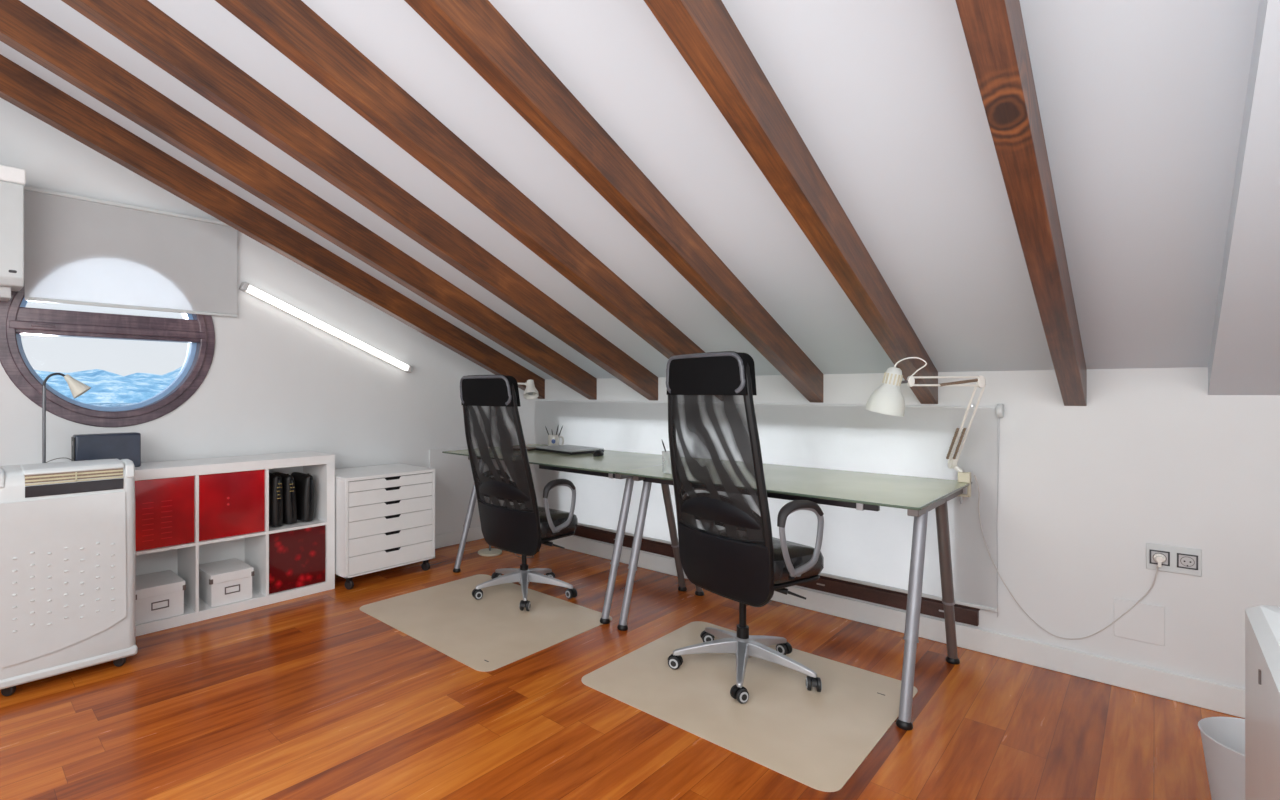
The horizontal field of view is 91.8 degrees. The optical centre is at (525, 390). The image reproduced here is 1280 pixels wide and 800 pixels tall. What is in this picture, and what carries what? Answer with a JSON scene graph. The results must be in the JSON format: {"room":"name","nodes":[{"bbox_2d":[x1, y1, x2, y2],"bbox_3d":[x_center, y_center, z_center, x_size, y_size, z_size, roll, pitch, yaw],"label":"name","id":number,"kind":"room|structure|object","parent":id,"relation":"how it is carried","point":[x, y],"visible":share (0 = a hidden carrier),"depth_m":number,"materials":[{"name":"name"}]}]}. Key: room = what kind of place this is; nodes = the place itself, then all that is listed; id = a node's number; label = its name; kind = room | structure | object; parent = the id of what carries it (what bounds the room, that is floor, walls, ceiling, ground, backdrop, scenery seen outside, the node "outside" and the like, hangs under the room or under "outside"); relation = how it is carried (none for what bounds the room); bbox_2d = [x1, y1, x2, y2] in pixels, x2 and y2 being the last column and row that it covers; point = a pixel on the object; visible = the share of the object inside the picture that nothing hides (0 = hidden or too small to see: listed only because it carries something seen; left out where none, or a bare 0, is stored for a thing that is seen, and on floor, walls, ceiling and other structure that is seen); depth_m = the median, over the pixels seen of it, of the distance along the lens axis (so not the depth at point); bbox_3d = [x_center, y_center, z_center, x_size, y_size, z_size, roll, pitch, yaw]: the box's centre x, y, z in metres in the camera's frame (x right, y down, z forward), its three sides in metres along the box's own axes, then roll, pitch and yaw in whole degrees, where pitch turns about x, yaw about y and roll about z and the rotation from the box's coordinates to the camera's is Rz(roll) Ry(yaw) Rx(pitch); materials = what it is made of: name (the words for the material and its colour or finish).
{"room":"home office","nodes":[
{"label":"home office","id":0,"kind":"room"},
{"bbox_2d":[0,98,505,468],"bbox_3d":[-1.950,-0.448,3.470,5.100,3.229,0.280,0,0,-44],"label":"wall","id":1,"kind":"structure","parent":0,"point":[275,381],"depth_m":3.68,"materials":[{"name":"paint"}]},
{"bbox_2d":[0,165,25,301],"bbox_3d":[-2.540,-0.698,2.542,0.690,0.568,0.232,0,0,-44],"label":"air conditioner","id":2,"kind":"object","parent":1,"relation":"attached to","point":[12,179],"visible":1,"depth_m":2.67,"materials":[{"name":"white plastic"}]},
{"bbox_2d":[0,286,10,301],"bbox_3d":[-2.565,-0.439,2.568,0.600,0.050,0.160,0,0,-44],"label":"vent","id":3,"kind":"object","parent":2,"relation":"attached to","point":[5,291],"depth_m":2.71,"materials":[{"name":"white plastic"}]},
{"bbox_2d":[0,286,214,426],"bbox_3d":[-2.127,-0.289,3.150,0.950,0.950,0.134,0,0,-44],"label":"window","id":4,"kind":"structure","parent":1,"relation":"in","point":[16,320],"depth_m":3.08,"materials":[{"name":"brown wood"}]},
{"bbox_2d":[24,185,236,316],"bbox_3d":[-2.005,-0.691,3.187,0.963,0.535,0.050,0,0,-44],"label":"roller blind","id":5,"kind":"object","parent":1,"relation":"attached to","point":[79,250],"visible":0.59,"depth_m":3.12,"materials":[{"name":"white fabric"}]},
{"bbox_2d":[239,282,412,372],"bbox_3d":[-1.233,-0.381,3.931,1.162,0.502,0.055,0,0,-44],"label":"wall light","id":6,"kind":"object","parent":1,"relation":"attached to","point":[245,287],"visible":1,"depth_m":3.85,"materials":[{"name":"white plastic"}]},
{"bbox_2d":[429,446,480,534],"bbox_3d":[-0.439,0.748,4.730,0.744,0.633,0.012,0,0,-44],"label":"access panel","id":7,"kind":"structure","parent":1,"relation":"attached to","point":[454,481],"depth_m":4.61,"materials":[{"name":"paint"}]},
{"bbox_2d":[435,526,483,548],"bbox_3d":[-1.919,1.115,3.294,4.900,0.102,0.016,0,0,-44],"label":"baseboard","id":8,"kind":"structure","parent":1,"relation":"attached to","point":[475,533],"depth_m":4.63,"materials":[{"name":"paint"}]},
{"bbox_2d":[0,538,1244,799],"bbox_3d":[-0.080,1.226,1.467,5.200,0.120,5.800,0,0,-44],"label":"floor","id":9,"kind":"structure","parent":0,"point":[315,696],"depth_m":2.16,"materials":[{"name":"brown wood"}]},
{"bbox_2d":[0,459,137,695],"bbox_3d":[-1.930,0.730,2.542,0.476,0.872,0.341,0,0,-44],"label":"air conditioner","id":10,"kind":"object","parent":9,"relation":"on","point":[68,541],"visible":1,"depth_m":2.42,"materials":[{"name":"white plastic"}]},
{"bbox_2d":[135,451,334,635],"bbox_3d":[-1.772,0.771,3.194,1.487,0.790,0.327,0,0,-44],"label":"shelf unit","id":11,"kind":"object","parent":9,"relation":"on","point":[190,513],"visible":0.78,"depth_m":3.25,"materials":[{"name":"white laminate"}]},
{"bbox_2d":[42,373,90,462],"bbox_3d":[-2.145,0.146,2.807,0.235,0.460,0.120,0,0,-44],"label":"reading lamp","id":12,"kind":"object","parent":11,"relation":"on","point":[77,388],"visible":0.86,"depth_m":2.78,"materials":[{"name":"metal"}]},
{"bbox_2d":[46,432,140,466],"bbox_3d":[-2.086,0.292,2.927,0.392,0.168,0.114,0,0,-44],"label":"speaker box","id":13,"kind":"object","parent":11,"relation":"on","point":[119,446],"visible":0.7,"depth_m":2.92,"materials":[{"name":"black plastic"}]},
{"bbox_2d":[79,435,139,465],"bbox_3d":[-1.999,0.293,2.933,0.248,0.154,0.003,0,0,-44],"label":"grille","id":14,"kind":"object","parent":13,"relation":"attached to","point":[91,447],"depth_m":2.93,"materials":[{"name":"black plastic"}]},
{"bbox_2d":[136,570,185,624],"bbox_3d":[-1.874,1.033,3.069,0.228,0.165,0.270,0,0,-44],"label":"storage box","id":15,"kind":"object","parent":11,"relation":"on","point":[159,595],"visible":0.67,"depth_m":2.99,"materials":[{"name":"white cardboard"}]},
{"bbox_2d":[199,558,253,606],"bbox_3d":[-1.634,1.033,3.302,0.223,0.165,0.270,0,0,-44],"label":"storage box","id":16,"kind":"object","parent":11,"relation":"on","point":[222,582],"visible":0.91,"depth_m":3.22,"materials":[{"name":"white cardboard"}]},
{"bbox_2d":[269,473,282,526],"bbox_3d":[-1.457,0.614,3.486,0.074,0.301,0.262,0,0,-44],"label":"case","id":17,"kind":"object","parent":11,"relation":"on","point":[275,481],"visible":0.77,"depth_m":3.40,"materials":[{"name":"black fabric"}]},
{"bbox_2d":[273,472,296,523],"bbox_3d":[-1.407,0.620,3.556,0.080,0.290,0.262,0,0,-45],"label":"ring binder","id":18,"kind":"object","parent":11,"relation":"on","point":[288,483],"visible":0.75,"depth_m":3.47,"materials":[{"name":"black fabric"}]},
{"bbox_2d":[291,472,313,521],"bbox_3d":[-1.328,0.625,3.625,0.074,0.281,0.262,2,-2,-44],"label":"case","id":19,"kind":"object","parent":11,"relation":"on","point":[304,483],"visible":0.83,"depth_m":3.55,"materials":[{"name":"black fabric"}]},
{"bbox_2d":[335,463,434,589],"bbox_3d":[-0.965,0.836,3.898,0.632,0.660,0.436,0,0,-44],"label":"drawer unit","id":20,"kind":"object","parent":9,"relation":"on","point":[385,514],"visible":0.79,"depth_m":3.71,"materials":[{"name":"white laminate"}]},
{"bbox_2d":[360,574,611,671],"bbox_3d":[-0.223,1.165,3.200,0.890,0.002,1.070,0,0,-44],"label":"chair mat","id":21,"kind":"object","parent":9,"relation":"on","point":[491,632],"visible":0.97,"depth_m":3.09,"materials":[{"name":"plastic"}]},
{"bbox_2d":[460,375,577,610],"bbox_3d":[-0.024,0.538,3.498,0.663,1.250,0.609,0,0,-44],"label":"office chair","id":22,"kind":"object","parent":21,"relation":"on","point":[502,482],"visible":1,"depth_m":3.33,"materials":[{"name":"fabric"}]},
{"bbox_2d":[478,379,538,557],"bbox_3d":[-0.132,0.544,4.331,0.416,1.245,0.526,0,0,-4],"label":"floor lamp","id":23,"kind":"object","parent":9,"relation":"on","point":[530,393],"visible":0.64,"depth_m":4.17,"materials":[{"name":"beige metal"}]},
{"bbox_2d":[442,444,686,623],"bbox_3d":[0.241,0.785,3.845,0.911,0.763,1.438,0,0,-44],"label":"desk","id":24,"kind":"object","parent":9,"relation":"on","point":[606,465],"visible":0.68,"depth_m":3.46,"materials":[{"name":"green glass"}]},
{"bbox_2d":[526,446,535,450],"bbox_3d":[-0.015,0.394,4.175,0.180,0.016,0.140,0,0,34],"label":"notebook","id":25,"kind":"object","parent":24,"relation":"on","point":[527,447],"visible":0.32,"depth_m":4.11,"materials":[{"name":"paper"}]},
{"bbox_2d":[548,434,563,445],"bbox_3d":[0.207,0.355,4.293,0.092,0.094,0.096,0,0,-44],"label":"mug","id":26,"kind":"object","parent":24,"relation":"on","point":[553,439],"visible":0.73,"depth_m":4.26,"materials":[{"name":"ceramic"}]},
{"bbox_2d":[536,444,603,454],"bbox_3d":[0.291,0.389,4.053,0.290,0.026,0.380,0,0,-36],"label":"laptop","id":27,"kind":"object","parent":24,"relation":"on","point":[565,449],"visible":0.95,"depth_m":3.98,"materials":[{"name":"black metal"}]},
{"bbox_2d":[593,449,603,455],"bbox_3d":[0.453,0.384,3.792,0.060,0.037,0.104,0,0,26],"label":"computer mouse","id":28,"kind":"object","parent":24,"relation":"on","point":[599,452],"visible":1,"depth_m":3.76,"materials":[{"name":"black plastic"}]},
{"bbox_2d":[581,621,917,791],"bbox_3d":[0.879,1.165,2.425,0.936,0.002,0.984,0,0,-44],"label":"chair mat","id":29,"kind":"object","parent":9,"relation":"on","point":[817,740],"visible":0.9,"depth_m":2.28,"materials":[{"name":"plastic"}]},
{"bbox_2d":[666,351,823,703],"bbox_3d":[0.922,0.506,2.558,0.572,1.315,0.595,0,0,-29],"label":"office chair","id":30,"kind":"object","parent":29,"relation":"on","point":[735,555],"visible":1,"depth_m":2.39,"materials":[{"name":"fabric"}]},
{"bbox_2d":[615,461,971,730],"bbox_3d":[1.200,0.784,2.855,0.911,0.765,1.315,0,0,-44],"label":"desk","id":31,"kind":"object","parent":9,"relation":"on","point":[861,491],"visible":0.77,"depth_m":2.52,"materials":[{"name":"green glass"}]},
{"bbox_2d":[865,357,1165,639],"bbox_3d":[1.949,0.444,2.547,1.029,1.165,0.325,0,0,11],"label":"desk lamp","id":32,"kind":"object","parent":31,"relation":"attached to","point":[888,398],"visible":0.98,"depth_m":2.50,"materials":[{"name":"beige metal"}]},
{"bbox_3d":[0.701,0.348,2.975,0.072,0.105,0.072,0,0,-44],"label":"tumbler","id":33,"kind":"object","parent":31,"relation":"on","visible":0},
{"bbox_2d":[662,441,671,470],"bbox_3d":[0.692,0.315,2.978,0.053,0.157,0.007,0,0,9],"label":"pen","id":34,"kind":"object","parent":33,"relation":"in","point":[662,441],"visible":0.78,"depth_m":2.98,"materials":[{"name":"grey plastic"}]},
{"bbox_2d":[1198,717,1244,799],"bbox_3d":[1.905,1.030,1.530,0.292,0.272,0.292,0,0,-44],"label":"waste bin","id":35,"kind":"object","parent":9,"relation":"on","point":[1223,738],"visible":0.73,"depth_m":1.58,"materials":[{"name":"white plastic"}]},
{"bbox_2d":[1245,605,1279,799],"bbox_3d":[1.116,0.761,0.520,0.890,0.810,0.596,0,0,-44],"label":"storage cabinet","id":36,"kind":"object","parent":9,"relation":"on","point":[1262,623],"visible":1,"depth_m":0.90,"materials":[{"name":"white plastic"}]},
{"bbox_2d":[0,0,1259,379],"bbox_3d":[-0.080,-1.115,1.467,5.200,2.216,5.800,0,0,-44],"label":"ceiling","id":37,"kind":"structure","parent":0,"point":[1141,103],"depth_m":1.86,"materials":[{"name":"paint"}]},
{"bbox_2d":[0,54,544,398],"bbox_3d":[-1.635,-1.005,3.002,4.900,2.133,0.069,0,0,-44],"label":"ceiling beam","id":38,"kind":"structure","parent":37,"relation":"attached to","point":[20,87],"depth_m":3.08,"materials":[{"name":"brown wood"}]},
{"bbox_2d":[0,0,596,399],"bbox_3d":[-1.280,-1.005,2.634,4.900,2.133,0.069,0,0,-44],"label":"ceiling beam","id":39,"kind":"structure","parent":37,"relation":"attached to","point":[23,29],"depth_m":2.66,"materials":[{"name":"brown wood"}]},
{"bbox_2d":[61,0,657,399],"bbox_3d":[-0.924,-1.005,2.267,4.900,2.133,0.069,0,0,-44],"label":"ceiling beam","id":40,"kind":"structure","parent":37,"relation":"attached to","point":[142,26],"depth_m":2.39,"materials":[{"name":"brown wood"}]},
{"bbox_2d":[215,0,704,358],"bbox_3d":[-0.569,-1.005,1.900,4.900,2.133,0.069,0,0,-44],"label":"ceiling beam","id":41,"kind":"structure","parent":37,"relation":"attached to","point":[291,27],"depth_m":2.12,"materials":[{"name":"brown wood"}]},
{"bbox_2d":[404,0,822,402],"bbox_3d":[-0.213,-1.005,1.533,4.900,2.133,0.069,0,0,-44],"label":"ceiling beam","id":42,"kind":"structure","parent":37,"relation":"attached to","point":[475,29],"depth_m":1.94,"materials":[{"name":"brown wood"}]},
{"bbox_2d":[644,0,937,403],"bbox_3d":[0.142,-1.005,1.166,4.900,2.133,0.069,0,0,-44],"label":"ceiling beam","id":43,"kind":"structure","parent":37,"relation":"attached to","point":[703,32],"depth_m":1.70,"materials":[{"name":"brown wood"}]},
{"bbox_2d":[955,0,1086,405],"bbox_3d":[0.498,-1.005,0.799,4.900,2.133,0.069,0,0,-44],"label":"ceiling beam","id":44,"kind":"structure","parent":37,"relation":"attached to","point":[994,30],"depth_m":1.47,"materials":[{"name":"brown wood"}]},
{"bbox_2d":[506,367,1279,688],"bbox_3d":[1.682,0.539,3.242,0.200,1.254,5.700,0,0,-44],"label":"wall","id":45,"kind":"structure","parent":0,"point":[1151,456],"depth_m":2.41,"materials":[{"name":"paint"}]},
{"bbox_2d":[574,525,979,625],"bbox_3d":[1.157,0.623,3.718,0.172,0.854,2.645,0,0,-44],"label":"window","id":46,"kind":"structure","parent":45,"relation":"in","point":[932,607],"depth_m":3.08,"materials":[{"name":"brown wood"}]},
{"bbox_2d":[535,400,1003,616],"bbox_3d":[1.077,0.523,3.694,0.060,0.933,2.890,0,0,-44],"label":"roller blind","id":47,"kind":"object","parent":46,"relation":"attached to","point":[865,547],"visible":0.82,"depth_m":3.10,"materials":[{"name":"white fabric"}]},
{"bbox_2d":[549,536,1244,717],"bbox_3d":[1.708,1.115,3.059,0.016,0.102,5.400,0,0,-44],"label":"baseboard","id":48,"kind":"structure","parent":45,"relation":"attached to","point":[1223,698],"depth_m":2.62,"materials":[{"name":"paint"}]},
{"bbox_2d":[1114,598,1164,645],"bbox_3d":[2.384,0.896,2.369,0.006,0.150,0.139,0,0,-44],"label":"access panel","id":49,"kind":"structure","parent":45,"relation":"attached to","point":[1145,622],"depth_m":2.36,"materials":[{"name":"paint"}]},
{"bbox_2d":[1146,543,1201,576],"bbox_3d":[2.446,0.636,2.301,0.011,0.100,0.144,0,0,-44],"label":"wall socket","id":50,"kind":"object","parent":45,"relation":"attached to","point":[1181,560],"visible":0.99,"depth_m":2.29,"materials":[{"name":"white plastic"}]},
{"bbox_2d":[1151,551,1167,564],"bbox_3d":[2.419,0.636,2.325,0.005,0.044,0.044,0,0,-44],"label":"outlet","id":51,"kind":"object","parent":50,"relation":"attached to","point":[1165,553],"depth_m":2.33,"materials":[{"name":"white plastic"}]},
{"bbox_2d":[1179,555,1195,568],"bbox_3d":[2.469,0.636,2.273,0.005,0.044,0.044,0,0,-44],"label":"outlet","id":52,"kind":"object","parent":50,"relation":"attached to","point":[1185,561],"depth_m":2.27,"materials":[{"name":"white plastic"}]},
{"bbox_2d":[1208,0,1279,394],"bbox_3d":[1.291,-1.024,-0.021,4.900,2.078,1.555,0,0,-44],"label":"ceiling","id":53,"kind":"structure","parent":0,"point":[1244,359],"depth_m":1.57,"materials":[{"name":"paint"}]},
{"label":"outside","id":54,"kind":"structure","parent":0,"visible":0},
{"bbox_2d":[85,403,134,406],"bbox_3d":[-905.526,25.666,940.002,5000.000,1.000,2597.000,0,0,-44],"label":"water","id":55,"kind":"structure","parent":54,"point":[95,404],"depth_m":1133.61,"materials":[{"name":"blue liquid"}]},
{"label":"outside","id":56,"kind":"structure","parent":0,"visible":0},
{"bbox_2d":[35,366,181,402],"bbox_3d":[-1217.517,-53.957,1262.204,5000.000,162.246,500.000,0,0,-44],"label":"waves","id":57,"kind":"object","parent":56,"point":[106,387],"visible":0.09,"depth_m":1427.78,"materials":[{"name":"blue liquid"}]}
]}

